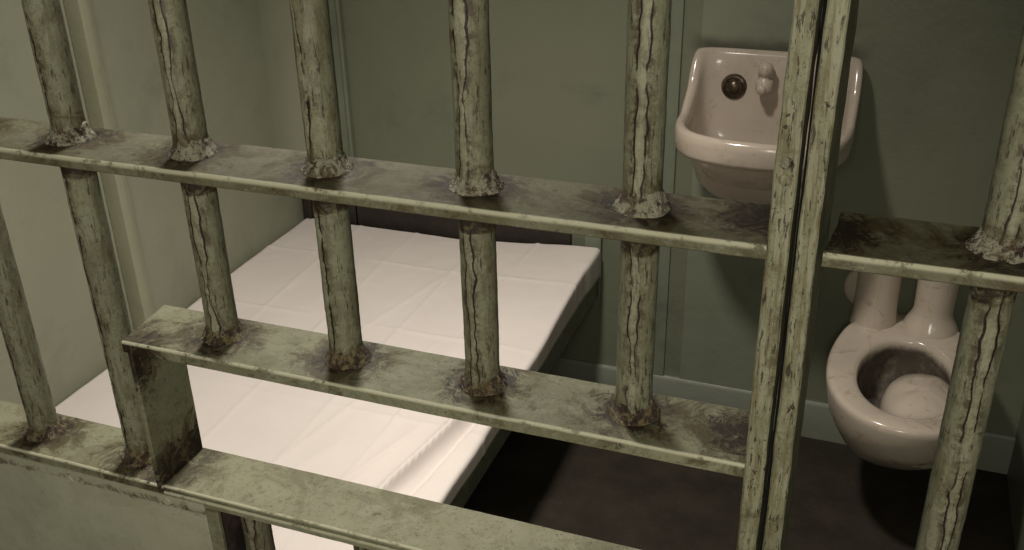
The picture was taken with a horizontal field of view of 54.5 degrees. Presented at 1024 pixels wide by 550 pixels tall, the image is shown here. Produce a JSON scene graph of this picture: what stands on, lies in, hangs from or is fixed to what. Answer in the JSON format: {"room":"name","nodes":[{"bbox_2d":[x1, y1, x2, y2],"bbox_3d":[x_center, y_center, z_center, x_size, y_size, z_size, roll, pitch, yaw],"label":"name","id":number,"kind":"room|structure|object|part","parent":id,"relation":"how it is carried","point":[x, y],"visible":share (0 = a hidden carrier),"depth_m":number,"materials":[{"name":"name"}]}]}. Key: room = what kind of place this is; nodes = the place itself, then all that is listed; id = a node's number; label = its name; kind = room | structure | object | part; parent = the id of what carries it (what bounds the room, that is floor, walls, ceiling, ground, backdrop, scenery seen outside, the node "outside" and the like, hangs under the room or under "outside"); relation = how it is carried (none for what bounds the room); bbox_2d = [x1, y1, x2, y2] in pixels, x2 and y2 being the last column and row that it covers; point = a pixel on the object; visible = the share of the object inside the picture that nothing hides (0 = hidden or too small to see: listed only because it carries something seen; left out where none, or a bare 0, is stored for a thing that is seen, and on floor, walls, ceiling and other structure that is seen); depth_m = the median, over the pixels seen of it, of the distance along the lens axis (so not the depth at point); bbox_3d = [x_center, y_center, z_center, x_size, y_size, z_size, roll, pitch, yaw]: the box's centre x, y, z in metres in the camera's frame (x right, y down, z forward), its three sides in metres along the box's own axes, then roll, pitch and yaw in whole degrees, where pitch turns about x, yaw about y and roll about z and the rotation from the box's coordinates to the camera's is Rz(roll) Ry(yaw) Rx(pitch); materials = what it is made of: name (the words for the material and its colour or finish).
{"room":"prison interior","nodes":[
{"label":"prison interior","id":0,"kind":"room"},
{"bbox_2d":[0,0,307,405],"bbox_3d":[-0.959,-0.474,1.842,0.100,2.350,1.744,8,28,19],"label":"wall","id":1,"kind":"structure","parent":0,"point":[227,38],"depth_m":2.14,"materials":[{"name":"paint"}]},
{"bbox_2d":[63,0,153,329],"bbox_3d":[-0.845,-0.707,1.857,0.040,1.950,0.055,8,28,19],"label":"trim","id":2,"kind":"structure","parent":1,"relation":"attached to","point":[79,13],"depth_m":2.08,"materials":[{"name":"paint"}]},
{"bbox_2d":[0,0,823,549],"bbox_3d":[-0.510,0.133,0.969,1.471,2.020,0.072,8,28,19],"label":"door","id":3,"kind":"structure","parent":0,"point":[150,482],"depth_m":0.73,"materials":[{"name":"paint"}]},
{"bbox_3d":[-0.733,0.296,1.115,0.999,0.370,0.004,8,28,19],"label":"lock panel","id":4,"kind":"part","parent":3,"relation":"part of","materials":[{"name":"paint"}]},
{"bbox_2d":[164,448,639,549],"bbox_3d":[-0.065,0.210,0.826,0.498,0.004,0.060,8,28,19],"label":"crossbar","id":5,"kind":"object","parent":3,"relation":"on","point":[210,485],"depth_m":0.85,"materials":[{"name":"metal"}]},
{"bbox_2d":[341,0,1023,435],"bbox_3d":[0.313,-0.723,2.285,2.125,2.350,0.100,8,28,19],"label":"wall","id":6,"kind":"structure","parent":0,"point":[938,74],"depth_m":2.39,"materials":[{"name":"paint"}]},
{"bbox_2d":[258,0,306,151],"bbox_3d":[-0.579,-1.047,2.371,0.111,1.810,0.111,8,28,19],"label":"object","id":7,"kind":"structure","parent":6,"relation":"attached to","point":[275,16],"depth_m":2.63,"materials":[{"name":"paint"}]},
{"bbox_2d":[328,0,357,222],"bbox_3d":[-0.481,-0.813,2.503,0.083,2.350,0.018,8,28,19],"label":"trim","id":8,"kind":"structure","parent":6,"relation":"attached to","point":[335,6],"depth_m":2.63,"materials":[{"name":"paint"}]},
{"bbox_2d":[653,0,684,375],"bbox_3d":[0.361,-0.705,2.202,0.050,2.310,0.020,8,28,19],"label":"trim","id":9,"kind":"structure","parent":6,"relation":"attached to","point":[677,9],"depth_m":2.41,"materials":[{"name":"paint"}]},
{"bbox_2d":[679,0,792,390],"bbox_3d":[0.542,-0.711,2.131,0.247,2.242,0.006,8,28,19],"label":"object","id":10,"kind":"structure","parent":6,"relation":"attached to","point":[723,293],"depth_m":2.51,"materials":[{"name":"paint"}]},
{"bbox_2d":[675,47,862,204],"bbox_3d":[0.537,-0.293,2.138,0.372,0.302,0.336,8,28,19],"label":"basin","id":11,"kind":"object","parent":6,"relation":"attached to","point":[727,124],"visible":0.68,"depth_m":2.21,"materials":[{"name":"ceramic"}]},
{"bbox_2d":[755,62,775,94],"bbox_3d":[0.559,-0.436,2.195,0.038,0.068,0.063,8,28,19],"label":"tap","id":12,"kind":"object","parent":11,"relation":"on","point":[765,72],"depth_m":2.18,"materials":[{"name":"ceramic"}]},
{"bbox_2d":[548,357,1015,473],"bbox_3d":[0.316,0.306,2.736,1.925,0.107,0.012,8,28,19],"label":"baseboard","id":13,"kind":"structure","parent":6,"relation":"attached to","point":[818,422],"depth_m":2.63,"materials":[{"name":"paint"}]},
{"bbox_2d":[777,8,822,394],"bbox_3d":[0.667,-0.693,2.088,0.004,2.242,0.005,8,28,19],"label":"trim","id":14,"kind":"structure","parent":6,"relation":"attached to","point":[822,8],"depth_m":2.40,"materials":[{"name":"paint"}]},
{"bbox_2d":[826,271,959,469],"bbox_3d":[0.865,0.239,2.195,0.333,0.465,0.505,8,28,19],"label":"toilet","id":15,"kind":"object","parent":6,"relation":"attached to","point":[888,372],"visible":0.76,"depth_m":2.23,"materials":[{"name":"ceramic"}]},
{"bbox_2d":[463,431,1014,549],"bbox_3d":[-0.347,1.188,1.199,2.125,0.080,3.994,8,28,19],"label":"floor","id":16,"kind":"structure","parent":0,"point":[841,500],"depth_m":2.38,"materials":[{"name":"paint"}]},
{"bbox_2d":[302,199,602,507],"bbox_3d":[-0.461,0.376,2.122,0.877,0.560,1.643,8,28,19],"label":"bunk","id":17,"kind":"object","parent":16,"relation":"on","point":[369,217],"visible":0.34,"depth_m":2.63,"materials":[{"name":"paint"}]},
{"bbox_3d":[-0.218,-0.135,2.717,0.785,0.135,0.040,8,28,19],"label":"head rail","id":18,"kind":"part","parent":17,"relation":"part of","materials":[{"name":"grey metal"}]},
{"bbox_3d":[-0.077,0.365,1.950,0.040,0.067,1.635,8,28,19],"label":"rail","id":19,"kind":"part","parent":17,"relation":"part of","materials":[{"name":"metal"}]},
{"bbox_3d":[-0.480,0.301,2.063,0.840,0.069,1.555,8,28,19],"label":"mattress","id":20,"kind":"object","parent":17,"relation":"on","visible":0},
{"bbox_2d":[55,218,600,549],"bbox_3d":[-0.465,0.247,2.049,0.885,0.094,1.617,8,28,19],"label":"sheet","id":21,"kind":"object","parent":20,"relation":"on","point":[409,283],"visible":0.49,"depth_m":2.20,"materials":[{"name":"fabric"}]},
{"bbox_2d":[760,0,1023,549],"bbox_3d":[0.400,0.246,0.678,0.453,2.041,0.128,8,28,19],"label":"bars","id":22,"kind":"object","parent":16,"relation":"in","point":[988,258],"visible":1,"depth_m":0.58,"materials":[{"name":"paint"}]},
{"bbox_2d":[1007,404,1023,549],"bbox_3d":[0.936,-0.192,1.187,0.100,2.350,1.744,8,28,19],"label":"wall","id":23,"kind":"structure","parent":0,"point":[1015,474],"depth_m":2.29,"materials":[{"name":"paint"}]}
]}

